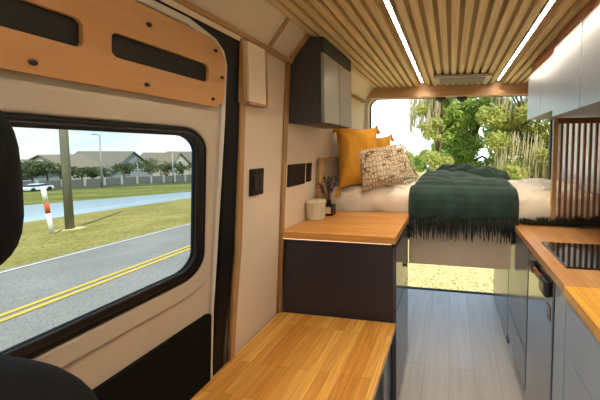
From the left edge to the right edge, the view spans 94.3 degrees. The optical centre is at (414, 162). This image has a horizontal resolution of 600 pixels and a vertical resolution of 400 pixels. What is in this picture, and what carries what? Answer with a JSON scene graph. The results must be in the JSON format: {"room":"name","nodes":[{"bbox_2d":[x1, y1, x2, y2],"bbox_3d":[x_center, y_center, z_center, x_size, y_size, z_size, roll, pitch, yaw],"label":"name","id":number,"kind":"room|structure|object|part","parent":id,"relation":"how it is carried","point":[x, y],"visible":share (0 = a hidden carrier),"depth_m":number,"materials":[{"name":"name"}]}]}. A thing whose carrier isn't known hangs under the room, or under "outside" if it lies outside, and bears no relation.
{"room":"vehicle interior","nodes":[
{"label":"vehicle interior","id":0,"kind":"room"},
{"bbox_2d":[160,0,364,365],"bbox_3d":[-0.734,0.392,1.067,0.156,1.820,2.860,1,3,8],"label":"wall","id":1,"kind":"structure","parent":0,"point":[257,292],"depth_m":1.21,"materials":[{"name":"paint"}]},
{"bbox_2d":[0,0,226,399],"bbox_3d":[-0.822,0.458,0.388,0.156,1.760,1.186,1,3,8],"label":"door","id":2,"kind":"structure","parent":1,"relation":"in","point":[161,348],"depth_m":0.68,"materials":[{"name":"beige paint"}]},
{"bbox_2d":[0,112,205,358],"bbox_3d":[-0.799,0.164,0.357,0.059,0.501,1.062,1,3,8],"label":"window","id":3,"kind":"structure","parent":2,"relation":"attached to","point":[30,348],"depth_m":0.66,"materials":[{"name":"black rubber"}]},
{"bbox_3d":[-0.806,0.162,0.355,0.062,0.625,1.156,1,3,8],"label":"raised frame","id":4,"kind":"part","parent":2,"relation":"part of","materials":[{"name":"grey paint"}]},
{"bbox_3d":[-0.756,-0.277,0.354,0.031,0.225,1.115,1,3,8],"label":"storage panel","id":5,"kind":"part","parent":2,"relation":"part of","materials":[{"name":"orange wood"}]},
{"bbox_2d":[155,0,239,374],"bbox_3d":[-0.835,0.447,0.363,0.148,1.785,1.435,1,3,8],"label":"trim","id":6,"kind":"structure","parent":1,"relation":"attached to","point":[230,45],"depth_m":0.97,"materials":[{"name":"black rubber"}]},
{"bbox_2d":[226,40,246,362],"bbox_3d":[-0.710,0.189,1.028,0.122,1.330,0.038,0,3,-8],"label":"trim","id":7,"kind":"structure","parent":1,"relation":"attached to","point":[235,274],"depth_m":1.03,"materials":[{"name":"brown wood"}]},
{"bbox_2d":[238,38,267,107],"bbox_3d":[-0.664,-0.355,1.034,0.065,0.245,0.113,1,3,8],"label":"wall box","id":8,"kind":"object","parent":1,"relation":"attached to","point":[253,78],"visible":0.73,"depth_m":1.01,"materials":[{"name":"paint"}]},
{"bbox_2d":[249,168,263,195],"bbox_3d":[-0.693,0.084,1.126,0.023,0.117,0.076,1,3,8],"label":"light switch","id":9,"kind":"object","parent":1,"relation":"attached to","point":[256,176],"visible":1,"depth_m":1.11,"materials":[{"name":"black plastic"}]},
{"bbox_2d":[173,0,365,102],"bbox_3d":[-0.720,-0.470,0.635,0.045,0.018,3.500,1,3,8],"label":"trim","id":10,"kind":"structure","parent":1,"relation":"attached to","point":[185,3],"depth_m":0.94,"materials":[{"name":"brown wood"}]},
{"bbox_2d":[268,18,289,47],"bbox_3d":[-0.585,-0.566,1.107,0.116,0.141,0.012,1,3,8],"label":"trim","id":11,"kind":"structure","parent":1,"relation":"attached to","point":[287,20],"depth_m":1.10,"materials":[{"name":"brown wood"}]},
{"bbox_2d":[276,62,289,312],"bbox_3d":[-0.671,0.139,1.307,0.102,1.300,0.018,1,3,8],"label":"trim","id":12,"kind":"structure","parent":1,"relation":"attached to","point":[287,65],"depth_m":1.30,"materials":[{"name":"brown wood"}]},
{"bbox_2d":[287,163,305,186],"bbox_3d":[-0.654,0.066,1.420,0.016,0.120,0.158,1,3,8],"label":"screen","id":13,"kind":"object","parent":1,"relation":"attached to","point":[295,172],"visible":1,"depth_m":1.40,"materials":[{"name":"black plastic"}]},
{"bbox_2d":[289,33,309,59],"bbox_3d":[-0.563,-0.573,1.254,0.118,0.143,0.020,1,3,8],"label":"trim","id":14,"kind":"structure","parent":1,"relation":"attached to","point":[299,46],"depth_m":1.25,"materials":[{"name":"brown wood"}]},
{"bbox_2d":[306,163,311,181],"bbox_3d":[-0.636,0.057,1.544,0.016,0.114,0.055,1,3,8],"label":"switch","id":15,"kind":"object","parent":1,"relation":"attached to","point":[308,165],"visible":1,"depth_m":1.53,"materials":[{"name":"black plastic"}]},
{"bbox_2d":[289,36,351,128],"bbox_3d":[-0.516,-0.421,1.445,0.191,0.425,0.355,1,3,8],"label":"upper cabinet","id":16,"kind":"object","parent":1,"relation":"attached to","point":[320,77],"visible":1,"depth_m":1.28,"materials":[{"name":"black wood"}]},
{"bbox_3d":[-0.442,-0.378,1.349,0.017,0.341,0.170,1,3,8],"label":"door","id":17,"kind":"part","parent":16,"relation":"part of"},
{"bbox_3d":[-0.417,-0.387,1.522,0.017,0.341,0.173,1,3,8],"label":"door","id":18,"kind":"part","parent":16,"relation":"part of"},
{"bbox_2d":[316,157,338,203],"bbox_3d":[-0.557,0.133,1.991,0.054,0.366,0.735,1,3,8],"label":"headboard","id":19,"kind":"object","parent":1,"relation":"attached to","point":[327,166],"visible":0.31,"depth_m":1.72,"materials":[{"name":"brown wood"}]},
{"bbox_2d":[435,97,445,102],"bbox_3d":[0.236,-0.569,2.313,0.090,0.042,0.040,1,3,8],"label":"hinge","id":20,"kind":"object","parent":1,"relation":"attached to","point":[439,99],"visible":1,"depth_m":2.30,"materials":[{"name":"black metal"}]},
{"bbox_2d":[366,81,527,99],"bbox_3d":[0.362,-0.643,2.269,1.780,0.114,0.065,1,3,8],"label":"trim","id":21,"kind":"structure","parent":1,"relation":"attached to","point":[497,88],"depth_m":2.25,"materials":[{"name":"brown wood"}]},
{"bbox_2d":[406,222,510,269],"bbox_3d":[0.307,0.534,2.022,1.753,0.260,0.690,1,3,8],"label":"bed","id":22,"kind":"object","parent":1,"relation":"attached to","point":[479,253],"visible":0.35,"depth_m":1.68,"materials":[{"name":"white fabric"}]},
{"bbox_3d":[0.320,0.312,2.032,1.735,0.178,0.645,1,3,8],"label":"mattress","id":23,"kind":"object","parent":22,"relation":"on","visible":0},
{"bbox_2d":[330,177,598,220],"bbox_3d":[0.319,0.245,2.017,1.751,0.214,0.743,1,3,8],"label":"duvet","id":24,"kind":"object","parent":23,"relation":"on","point":[533,193],"visible":0.24,"depth_m":1.74,"materials":[{"name":"white fabric"}]},
{"bbox_2d":[332,125,381,196],"bbox_3d":[-0.407,-0.026,1.843,0.361,0.507,0.219,-2,4,-34],"label":"pillow","id":25,"kind":"object","parent":24,"relation":"on","point":[351,142],"visible":0.62,"depth_m":1.75,"materials":[{"name":"fabric"}]},
{"bbox_2d":[359,143,404,191],"bbox_3d":[-0.241,0.030,1.778,0.316,0.335,0.199,-1,3,-24],"label":"patterned pillow","id":26,"kind":"object","parent":24,"relation":"on","point":[379,166],"visible":0.99,"depth_m":1.72,"materials":[{"name":"fabric"}]},
{"bbox_2d":[377,134,394,147],"bbox_3d":[-0.326,-0.035,2.045,0.403,0.406,0.185,-2,4,-32],"label":"pillow","id":27,"kind":"object","parent":24,"relation":"on","point":[383,141],"visible":0.17,"depth_m":2.08,"materials":[{"name":"fabric"}]},
{"bbox_2d":[385,142,418,186],"bbox_3d":[-0.161,0.027,1.946,0.395,0.374,0.176,-1,3,-22],"label":"patterned pillow","id":28,"kind":"object","parent":24,"relation":"on","point":[407,173],"visible":0.42,"depth_m":1.93,"materials":[{"name":"fabric"}]},
{"bbox_2d":[408,163,518,243],"bbox_3d":[0.339,0.245,1.867,0.687,0.471,0.600,1,3,8],"label":"blanket","id":29,"kind":"object","parent":24,"relation":"on","point":[468,193],"visible":0.99,"depth_m":1.61,"materials":[{"name":"green fabric"}]},
{"bbox_2d":[457,97,466,101],"bbox_3d":[0.424,-0.567,2.287,0.090,0.042,0.040,1,3,8],"label":"hinge","id":30,"kind":"object","parent":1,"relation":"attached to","point":[461,99],"visible":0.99,"depth_m":2.27,"materials":[{"name":"black metal"}]},
{"bbox_2d":[188,0,373,99],"bbox_3d":[-0.683,-0.548,0.625,0.140,0.155,3.500,1,3,8],"label":"cove","id":31,"kind":"object","parent":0,"point":[258,19],"visible":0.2,"depth_m":1.02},
{"bbox_2d":[265,0,588,87],"bbox_3d":[0.081,-0.610,0.523,1.920,0.047,3.520,1,3,8],"label":"ceiling","id":32,"kind":"structure","parent":0,"point":[444,37],"depth_m":1.24,"materials":[{"name":"brown wood"}]},
{"bbox_2d":[383,0,423,82],"bbox_3d":[-0.152,-0.601,0.640,0.021,0.018,3.085,1,3,8],"label":"recessed light","id":33,"kind":"object","parent":32,"relation":"in","point":[388,3],"visible":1,"depth_m":1.25,"materials":[{"name":"beige plastic"}]},
{"bbox_2d":[433,73,491,84],"bbox_3d":[0.367,-0.647,1.987,0.430,0.027,0.200,1,3,8],"label":"ceiling vent","id":34,"kind":"object","parent":32,"relation":"in","point":[484,77],"visible":1,"depth_m":1.93,"materials":[{"name":"beige plastic"}]},
{"bbox_2d":[439,77,484,83],"bbox_3d":[0.366,-0.636,1.986,0.340,0.006,0.152,1,3,8],"label":"grille","id":35,"kind":"object","parent":34,"relation":"attached to","point":[450,80],"depth_m":1.96,"materials":[{"name":"beige plastic"}]},
{"bbox_2d":[497,0,555,80],"bbox_3d":[0.459,-0.594,0.553,0.021,0.018,3.085,1,3,8],"label":"recessed light","id":36,"kind":"object","parent":32,"relation":"in","point":[549,3],"visible":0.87,"depth_m":1.24,"materials":[{"name":"beige plastic"}]},
{"bbox_2d":[397,288,525,399],"bbox_3d":[0.081,1.352,0.667,1.920,0.050,3.600,1,3,8],"label":"floor","id":37,"kind":"structure","parent":0,"point":[458,348],"depth_m":1.71,"materials":[{"name":"plastic"}]},
{"bbox_2d":[0,110,98,399],"bbox_3d":[-0.627,0.623,0.126,0.480,1.419,0.618,1,3,8],"label":"chair","id":38,"kind":"object","parent":37,"relation":"on","point":[21,378],"visible":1,"depth_m":0.31,"materials":[{"name":"black fabric"}]},
{"bbox_3d":[-0.597,0.551,0.331,0.410,0.590,0.170,1,3,8],"label":"backrest","id":39,"kind":"part","parent":38,"relation":"part of","materials":[{"name":"black fabric"}]},
{"bbox_2d":[190,312,395,399],"bbox_3d":[-0.461,1.062,0.909,0.624,0.500,0.836,1,3,8],"label":"bench","id":40,"kind":"object","parent":37,"relation":"on","point":[295,356],"visible":1,"depth_m":1.04,"materials":[{"name":"brown wood"}]},
{"bbox_3d":[-0.134,1.066,1.214,0.013,0.462,0.130,1,3,8],"label":"panel","id":41,"kind":"part","parent":40,"relation":"part of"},
{"bbox_2d":[283,227,407,399],"bbox_3d":[-0.362,0.834,1.494,0.622,0.893,0.357,1,3,8],"label":"base cabinet","id":42,"kind":"object","parent":37,"relation":"on","point":[359,281],"visible":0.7,"depth_m":1.31,"materials":[{"name":"grey laminate"}]},
{"bbox_2d":[282,210,408,244],"bbox_3d":[-0.359,0.364,1.512,0.607,0.041,0.480,1,3,8],"label":"countertop","id":43,"kind":"structure","parent":42,"relation":"on","point":[344,226],"depth_m":1.37,"materials":[{"name":"brown wood"}]},
{"bbox_2d":[306,198,325,220],"bbox_3d":[-0.600,0.283,1.558,0.114,0.113,0.114,1,3,8],"label":"canister","id":44,"kind":"object","parent":43,"relation":"on","point":[315,208],"visible":1,"depth_m":1.51,"materials":[{"name":"beige ceramic"}]},
{"bbox_3d":[-0.600,0.236,1.555,0.114,0.017,0.114,1,3,8],"label":"lid","id":45,"kind":"part","parent":44,"relation":"part of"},
{"bbox_2d":[315,176,336,215],"bbox_3d":[-0.566,0.208,1.638,0.145,0.256,0.057,1,3,8],"label":"reed diffuser","id":46,"kind":"object","parent":43,"relation":"on","point":[330,210],"visible":0.99,"depth_m":1.63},
{"bbox_2d":[325,200,335,215],"bbox_3d":[-0.548,0.287,1.642,0.067,0.098,0.054,1,3,8],"label":"bottle","id":47,"kind":"object","parent":46,"relation":"attached to","point":[330,210],"depth_m":1.62,"materials":[{"name":"black glass"}]},
{"bbox_3d":[-0.402,0.395,1.290,0.583,0.004,0.006,1,3,8],"label":"led strip","id":48,"kind":"part","parent":43,"relation":"part of","materials":[{"name":"white plastic"}]},
{"bbox_3d":[-0.075,0.567,1.438,0.018,0.315,0.351,1,3,8],"label":"drawer","id":49,"kind":"part","parent":42,"relation":"part of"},
{"bbox_3d":[-0.076,0.970,1.460,0.018,0.477,0.351,1,3,8],"label":"drawer","id":50,"kind":"part","parent":42,"relation":"part of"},
{"bbox_2d":[493,269,508,343],"bbox_3d":[0.699,0.906,2.067,0.018,0.695,0.590,1,3,8],"label":"panel","id":51,"kind":"object","parent":37,"relation":"on","point":[501,276],"visible":0.47,"depth_m":1.96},
{"bbox_2d":[507,227,529,390],"bbox_3d":[0.875,0.852,1.515,0.520,0.862,0.430,1,3,8],"label":"base cabinet","id":52,"kind":"object","parent":37,"relation":"on","point":[519,268],"visible":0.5,"depth_m":1.49,"materials":[{"name":"grey laminate"}]},
{"bbox_3d":[0.626,1.101,1.564,0.018,0.208,0.422,1,3,8],"label":"drawer","id":53,"kind":"part","parent":52,"relation":"part of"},
{"bbox_2d":[515,215,599,293],"bbox_3d":[0.830,0.379,1.201,0.539,0.107,0.760,1,3,8],"label":"countertop","id":54,"kind":"structure","parent":52,"relation":"on","point":[532,236],"depth_m":1.32,"materials":[{"name":"brown wood"}]},
{"bbox_3d":[0.890,0.342,1.540,0.510,0.072,0.071,1,3,8],"label":"fringe strip","id":55,"kind":"part","parent":54,"relation":"part of","materials":[{"name":"black fabric"}]},
{"bbox_2d":[541,242,599,269],"bbox_3d":[0.765,0.401,1.107,0.316,0.006,0.279,1,3,8],"label":"cooktop","id":56,"kind":"object","parent":54,"relation":"in","point":[571,255],"visible":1,"depth_m":1.11,"materials":[{"name":"black glass"}]},
{"bbox_2d":[549,117,599,220],"bbox_3d":[0.997,0.055,1.539,0.318,0.648,0.028,1,3,8],"label":"slatted screen","id":57,"kind":"object","parent":54,"relation":"on","point":[585,120],"visible":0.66,"depth_m":1.54,"materials":[{"name":"wood"}]},
{"bbox_3d":[0.851,0.054,1.560,0.024,0.648,0.028,1,3,8],"label":"post","id":58,"kind":"part","parent":57,"relation":"part of","materials":[{"name":"brown wood"}]},
{"bbox_3d":[0.998,-0.252,1.523,0.272,0.033,0.026,1,3,8],"label":"rail","id":59,"kind":"part","parent":57,"relation":"part of","materials":[{"name":"brown wood"}]},
{"bbox_2d":[564,286,599,342],"bbox_3d":[0.741,0.447,0.601,0.545,0.036,0.452,1,3,8],"label":"flap","id":60,"kind":"object","parent":54,"relation":"on","point":[585,302],"visible":1,"depth_m":0.77,"materials":[{"name":"brown wood"}]},
{"bbox_2d":[525,251,555,399],"bbox_3d":[0.804,0.862,1.132,0.552,0.842,0.333,1,3,8],"label":"fridge","id":61,"kind":"object","parent":37,"relation":"on","point":[541,289],"visible":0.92,"depth_m":1.13,"materials":[{"name":"grey metal"}]},
{"bbox_3d":[0.541,0.490,1.122,0.012,0.025,0.120,1,3,8],"label":"handle","id":62,"kind":"part","parent":61,"relation":"part of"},
{"bbox_2d":[552,285,566,399],"bbox_3d":[0.541,0.881,0.953,0.020,0.862,0.090,1,3,8],"label":"filler panel","id":63,"kind":"object","parent":37,"relation":"on","point":[560,301],"visible":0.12,"depth_m":0.94,"materials":[{"name":"grey laminate"}]},
{"bbox_2d":[563,301,599,399],"bbox_3d":[0.750,0.898,0.645,0.520,0.862,0.455,1,3,8],"label":"base cabinet","id":64,"kind":"object","parent":37,"relation":"on","point":[582,349],"visible":0.63,"depth_m":0.79,"materials":[{"name":"grey laminate"}]},
{"bbox_3d":[0.503,0.818,0.676,0.020,0.290,0.451,1,3,8],"label":"drawer","id":65,"kind":"part","parent":64,"relation":"part of","materials":[{"name":"grey laminate"}]},
{"bbox_2d":[562,179,598,194],"bbox_3d":[1.020,0.363,0.480,0.030,1.950,3.600,1,3,8],"label":"wall","id":66,"kind":"structure","parent":0,"point":[568,181],"depth_m":1.78,"materials":[{"name":"paint"}]},
{"bbox_2d":[408,286,492,294],"bbox_3d":[0.339,1.254,2.461,1.800,0.056,0.030,1,3,8],"label":"trim","id":67,"kind":"structure","parent":66,"relation":"attached to","point":[410,287],"depth_m":2.46,"materials":[{"name":"black rubber"}]},
{"bbox_2d":[370,96,552,179],"bbox_3d":[0.391,0.397,2.443,1.740,2.070,0.050,1,3,8],"label":"trim","id":68,"kind":"structure","parent":66,"relation":"attached to","point":[371,104],"depth_m":2.32,"materials":[{"name":"black rubber"}]},
{"bbox_2d":[364,99,559,179],"bbox_3d":[0.339,0.399,2.400,1.900,2.270,0.050,1,3,8],"label":"trim","id":69,"kind":"structure","parent":66,"relation":"attached to","point":[368,102],"depth_m":2.44,"materials":[{"name":"paint"}]},
{"bbox_2d":[527,37,599,119],"bbox_3d":[0.933,-0.450,1.438,0.430,0.360,0.465,1,3,8],"label":"upper cabinet","id":70,"kind":"object","parent":66,"relation":"attached to","point":[540,81],"visible":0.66,"depth_m":1.46,"materials":[{"name":"laminate"}]},
{"bbox_3d":[0.744,-0.419,1.574,0.018,0.282,0.250,1,3,8],"label":"door","id":71,"kind":"part","parent":70,"relation":"part of","materials":[{"name":"laminate"}]},
{"bbox_3d":[0.711,-0.407,1.344,0.018,0.282,0.209,1,3,8],"label":"door","id":72,"kind":"part","parent":70,"relation":"part of","materials":[{"name":"laminate"}]},
{"bbox_2d":[552,0,599,116],"bbox_3d":[0.818,-0.393,0.691,0.445,0.396,1.040,1,3,8],"label":"upper cabinet","id":73,"kind":"object","parent":66,"relation":"attached to","point":[576,76],"visible":1,"depth_m":1.00,"materials":[{"name":"laminate"}]},
{"bbox_3d":[0.661,-0.381,1.104,0.018,0.328,0.267,1,3,8],"label":"door","id":74,"kind":"part","parent":73,"relation":"part of","materials":[{"name":"laminate"}]},
{"bbox_3d":[0.613,-0.364,0.768,0.018,0.328,0.407,1,3,8],"label":"door","id":75,"kind":"part","parent":73,"relation":"part of","materials":[{"name":"laminate"}]},
{"bbox_2d":[562,123,599,187],"bbox_3d":[1.195,-0.110,1.846,0.004,0.510,0.600,1,3,8],"label":"window blind","id":76,"kind":"object","parent":66,"relation":"attached to","point":[582,124],"visible":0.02,"depth_m":1.82,"materials":[{"name":"white fabric"}]},
{"label":"outside","id":77,"kind":"structure","parent":0,"visible":0},
{"bbox_2d":[408,171,527,292],"bbox_3d":[39.809,1.093,96.829,136.512,21.679,262.740,1,3,8],"label":"ground","id":78,"kind":"structure","parent":77,"point":[475,279],"depth_m":4.63,"materials":[{"name":"beige sand"}]},
{"bbox_2d":[405,151,416,171],"bbox_3d":[-1.492,0.083,59.082,6.920,5.879,4.707,1,3,8],"label":"bush","id":79,"kind":"object","parent":78,"relation":"on","point":[411,156],"visible":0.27,"depth_m":58.49,"materials":[{"name":"green plant"}]},
{"bbox_2d":[414,148,428,172],"bbox_3d":[2.862,-0.164,55.055,7.071,5.894,3.407,1,3,21],"label":"bush","id":80,"kind":"object","parent":78,"relation":"on","point":[421,167],"visible":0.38,"depth_m":55.02,"materials":[{"name":"green plant"}]},
{"bbox_2d":[408,99,453,170],"bbox_3d":[0.802,-1.028,12.524,2.305,6.852,1.771,1,3,8],"label":"oak tree","id":81,"kind":"object","parent":78,"relation":"on","point":[433,125],"visible":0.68,"depth_m":12.22,"materials":[{"name":"green plant"}]},
{"bbox_2d":[430,97,503,167],"bbox_3d":[3.267,-1.811,15.052,5.032,8.184,3.060,0,3,5],"label":"oak tree","id":82,"kind":"object","parent":78,"relation":"on","point":[461,140],"visible":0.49,"depth_m":14.53,"materials":[{"name":"green plant"}]},
{"bbox_2d":[475,96,549,179],"bbox_3d":[5.995,-1.580,12.420,6.240,7.383,3.603,1,3,8],"label":"oak tree","id":83,"kind":"object","parent":78,"relation":"on","point":[517,139],"visible":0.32,"depth_m":11.77,"materials":[{"name":"green plant"}]},
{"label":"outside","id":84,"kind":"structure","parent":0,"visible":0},
{"bbox_2d":[23,184,190,204],"bbox_3d":[-39.041,4.125,38.814,34.056,14.183,139.380,1,3,8],"label":"bank","id":85,"kind":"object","parent":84,"point":[30,198],"visible":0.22,"depth_m":31.62,"materials":[{"name":"green plant"}]},
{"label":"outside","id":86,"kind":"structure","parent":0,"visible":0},
{"bbox_2d":[23,181,190,191],"bbox_3d":[-77.717,3.807,42.319,93.912,14.110,159.840,1,3,8],"label":"ground","id":87,"kind":"structure","parent":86,"point":[178,182],"depth_m":40.31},
{"bbox_2d":[21,166,33,178],"bbox_3d":[-53.335,1.867,33.819,3.549,3.101,2.480,0,3,-3],"label":"street tree","id":88,"kind":"object","parent":87,"relation":"on","point":[28,171],"visible":0.22,"depth_m":34.35,"materials":[{"name":"green plant"}]},
{"bbox_2d":[23,183,53,191],"bbox_3d":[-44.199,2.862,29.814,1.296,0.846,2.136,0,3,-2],"label":"car","id":89,"kind":"object","parent":87,"relation":"on","point":[36,186],"visible":0.8,"depth_m":29.52,"materials":[{"name":"white metal"}]},
{"bbox_2d":[20,160,57,180],"bbox_3d":[-54.571,1.500,36.624,4.639,3.924,4.282,1,3,8],"label":"street tree","id":90,"kind":"object","parent":87,"relation":"on","point":[28,164],"visible":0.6,"depth_m":36.20,"materials":[{"name":"green plant"}]},
{"bbox_2d":[20,159,59,181],"bbox_3d":[-68.693,2.548,41.948,12.256,5.995,10.326,1,3,8],"label":"house","id":91,"kind":"structure","parent":87,"relation":"on","point":[51,177],"depth_m":44.67,"materials":[{"name":"grey"}]},
{"bbox_2d":[28,162,71,180],"bbox_3d":[-55.523,1.689,38.661,4.398,3.704,4.142,1,3,8],"label":"street tree","id":92,"kind":"object","parent":87,"relation":"on","point":[52,170],"visible":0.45,"depth_m":38.63,"materials":[{"name":"green plant"}]},
{"bbox_2d":[30,154,107,179],"bbox_3d":[-67.460,1.980,48.932,9.903,7.195,6.202,0,3,-2],"label":"house","id":93,"kind":"structure","parent":87,"relation":"on","point":[79,160],"depth_m":48.63,"materials":[{"name":"brown"}]},
{"bbox_2d":[71,166,98,178],"bbox_3d":[-54.719,2.055,42.004,3.904,3.197,3.632,1,3,8],"label":"street tree","id":94,"kind":"object","parent":87,"relation":"on","point":[82,172],"visible":0.89,"depth_m":41.67,"materials":[{"name":"green plant"}]},
{"bbox_2d":[91,134,103,186],"bbox_3d":[-45.339,-0.209,36.632,0.432,7.904,1.200,0,3,-7],"label":"lamp post","id":95,"kind":"object","parent":87,"relation":"on","point":[100,152],"visible":0.88,"depth_m":37.04,"materials":[{"name":"grey metal"}]},
{"bbox_2d":[87,168,108,178],"bbox_3d":[-55.331,2.261,44.630,2.873,2.883,3.939,-2,4,-36],"label":"street tree","id":96,"kind":"object","parent":87,"relation":"on","point":[98,169],"visible":0.34,"depth_m":44.21,"materials":[{"name":"green plant"}]},
{"bbox_2d":[23,174,190,186],"bbox_3d":[-50.065,3.644,53.401,12.840,6.734,69.120,1,3,8],"label":"fence","id":97,"kind":"object","parent":87,"relation":"on","point":[148,179],"visible":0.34,"depth_m":43.14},
{"bbox_2d":[75,151,152,177],"bbox_3d":[-67.747,1.808,56.381,13.375,8.745,11.767,1,3,8],"label":"house","id":98,"kind":"structure","parent":87,"relation":"on","point":[109,158],"depth_m":55.40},
{"bbox_2d":[107,162,137,176],"bbox_3d":[-54.963,1.838,48.317,3.950,4.029,4.001,1,3,8],"label":"street tree","id":99,"kind":"object","parent":87,"relation":"on","point":[128,168],"visible":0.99,"depth_m":47.96,"materials":[{"name":"green plant"}]},
{"bbox_2d":[133,158,161,175],"bbox_3d":[-55.136,1.458,53.213,4.389,5.118,3.612,1,3,8],"label":"street tree","id":100,"kind":"object","parent":87,"relation":"on","point":[150,167],"visible":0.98,"depth_m":53.18,"materials":[{"name":"green plant"}]},
{"bbox_2d":[140,155,161,175],"bbox_3d":[-69.536,2.235,63.803,9.622,8.095,6.325,1,3,8],"label":"house","id":101,"kind":"structure","parent":87,"relation":"on","point":[142,156],"depth_m":65.10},
{"bbox_2d":[141,152,190,175],"bbox_3d":[-68.246,1.846,69.296,10.831,9.295,8.258,1,3,8],"label":"house","id":102,"kind":"structure","parent":87,"relation":"on","point":[162,156],"depth_m":68.48,"materials":[{"name":"brown"}]},
{"bbox_2d":[160,161,176,175],"bbox_3d":[-55.231,1.813,57.396,3.004,4.610,3.088,-3,4,-41],"label":"street tree","id":103,"kind":"object","parent":87,"relation":"on","point":[167,167],"visible":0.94,"depth_m":57.09,"materials":[{"name":"green plant"}]},
{"bbox_2d":[167,151,173,183],"bbox_3d":[-45.783,0.979,48.106,0.432,6.378,1.200,0,3,-7],"label":"lamp post","id":104,"kind":"object","parent":87,"relation":"on","point":[167,151],"visible":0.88,"depth_m":48.50,"materials":[{"name":"grey metal"}]},
{"bbox_2d":[171,151,191,174],"bbox_3d":[-68.016,1.599,76.309,11.995,10.045,9.422,1,3,8],"label":"house","id":105,"kind":"structure","parent":87,"relation":"on","point":[188,154],"depth_m":74.81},
{"bbox_2d":[175,161,191,174],"bbox_3d":[-55.072,1.899,60.717,3.205,4.732,3.442,1,3,8],"label":"street tree","id":106,"kind":"object","parent":87,"relation":"on","point":[180,168],"visible":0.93,"depth_m":60.02,"materials":[{"name":"green plant"}]},
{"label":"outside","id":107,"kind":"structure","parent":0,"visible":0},
{"bbox_2d":[0,198,190,269],"bbox_3d":[-17.198,3.364,39.616,36.910,10.710,139.902,1,3,8],"label":"verge","id":108,"kind":"structure","parent":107,"point":[35,243],"depth_m":11.18,"materials":[{"name":"green plant"}]},
{"bbox_2d":[40,187,54,233],"bbox_3d":[-15.021,1.969,10.468,0.130,1.998,0.299,0,3,-2],"label":"marker post","id":109,"kind":"object","parent":108,"relation":"on","point":[43,189],"visible":0.98,"depth_m":10.44,"materials":[{"name":"white paint"}]},
{"bbox_3d":[-15.017,1.297,10.374,0.135,0.647,0.179,1,3,8],"label":"post","id":110,"kind":"part","parent":109,"relation":"part of","materials":[{"name":"white paint"}]},
{"bbox_3d":[-15.024,2.512,10.544,0.139,0.905,0.200,1,3,8],"label":"post","id":111,"kind":"part","parent":109,"relation":"part of","materials":[{"name":"white paint"}]},
{"bbox_2d":[55,130,85,231],"bbox_3d":[-15.449,-1.449,11.237,1.000,9.102,1.000,1,3,8],"label":"utility pole","id":112,"kind":"object","parent":108,"relation":"on","point":[63,134],"visible":0.47,"depth_m":11.30,"materials":[{"name":"brown wood"}]},
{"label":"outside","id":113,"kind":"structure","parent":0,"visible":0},
{"bbox_2d":[23,192,190,222],"bbox_3d":[-28.846,4.434,39.224,36.418,13.580,139.812,1,3,8],"label":"pond","id":114,"kind":"structure","parent":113,"point":[35,212],"depth_m":21.71,"materials":[{"name":"blue liquid"}]},
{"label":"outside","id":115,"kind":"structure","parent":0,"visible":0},
{"bbox_2d":[0,223,190,351],"bbox_3d":[-7.902,3.371,39.974,31.793,10.710,138.966,1,3,8],"label":"road","id":116,"kind":"structure","parent":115,"point":[19,287],"depth_m":5.39,"materials":[{"name":"grey asphalt"}]},
{"bbox_2d":[0,248,189,321],"bbox_3d":[-7.631,2.930,39.961,25.318,9.593,137.782,1,3,8],"label":"road marking","id":117,"kind":"object","parent":116,"relation":"on","point":[90,286],"visible":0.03,"depth_m":4.79,"materials":[{"name":"yellow paint"}]},
{"bbox_2d":[0,245,189,316],"bbox_3d":[-7.881,2.958,39.953,25.318,9.651,137.782,1,3,8],"label":"road marking","id":118,"kind":"object","parent":116,"relation":"on","point":[65,291],"visible":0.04,"depth_m":4.98,"materials":[{"name":"yellow paint"}]},
{"bbox_2d":[0,223,190,272],"bbox_3d":[-10.961,3.329,39.854,25.318,10.636,137.782,1,3,8],"label":"road edge line","id":119,"kind":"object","parent":116,"relation":"on","point":[190,223],"visible":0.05,"depth_m":7.46,"materials":[{"name":"white paint"}]}
]}

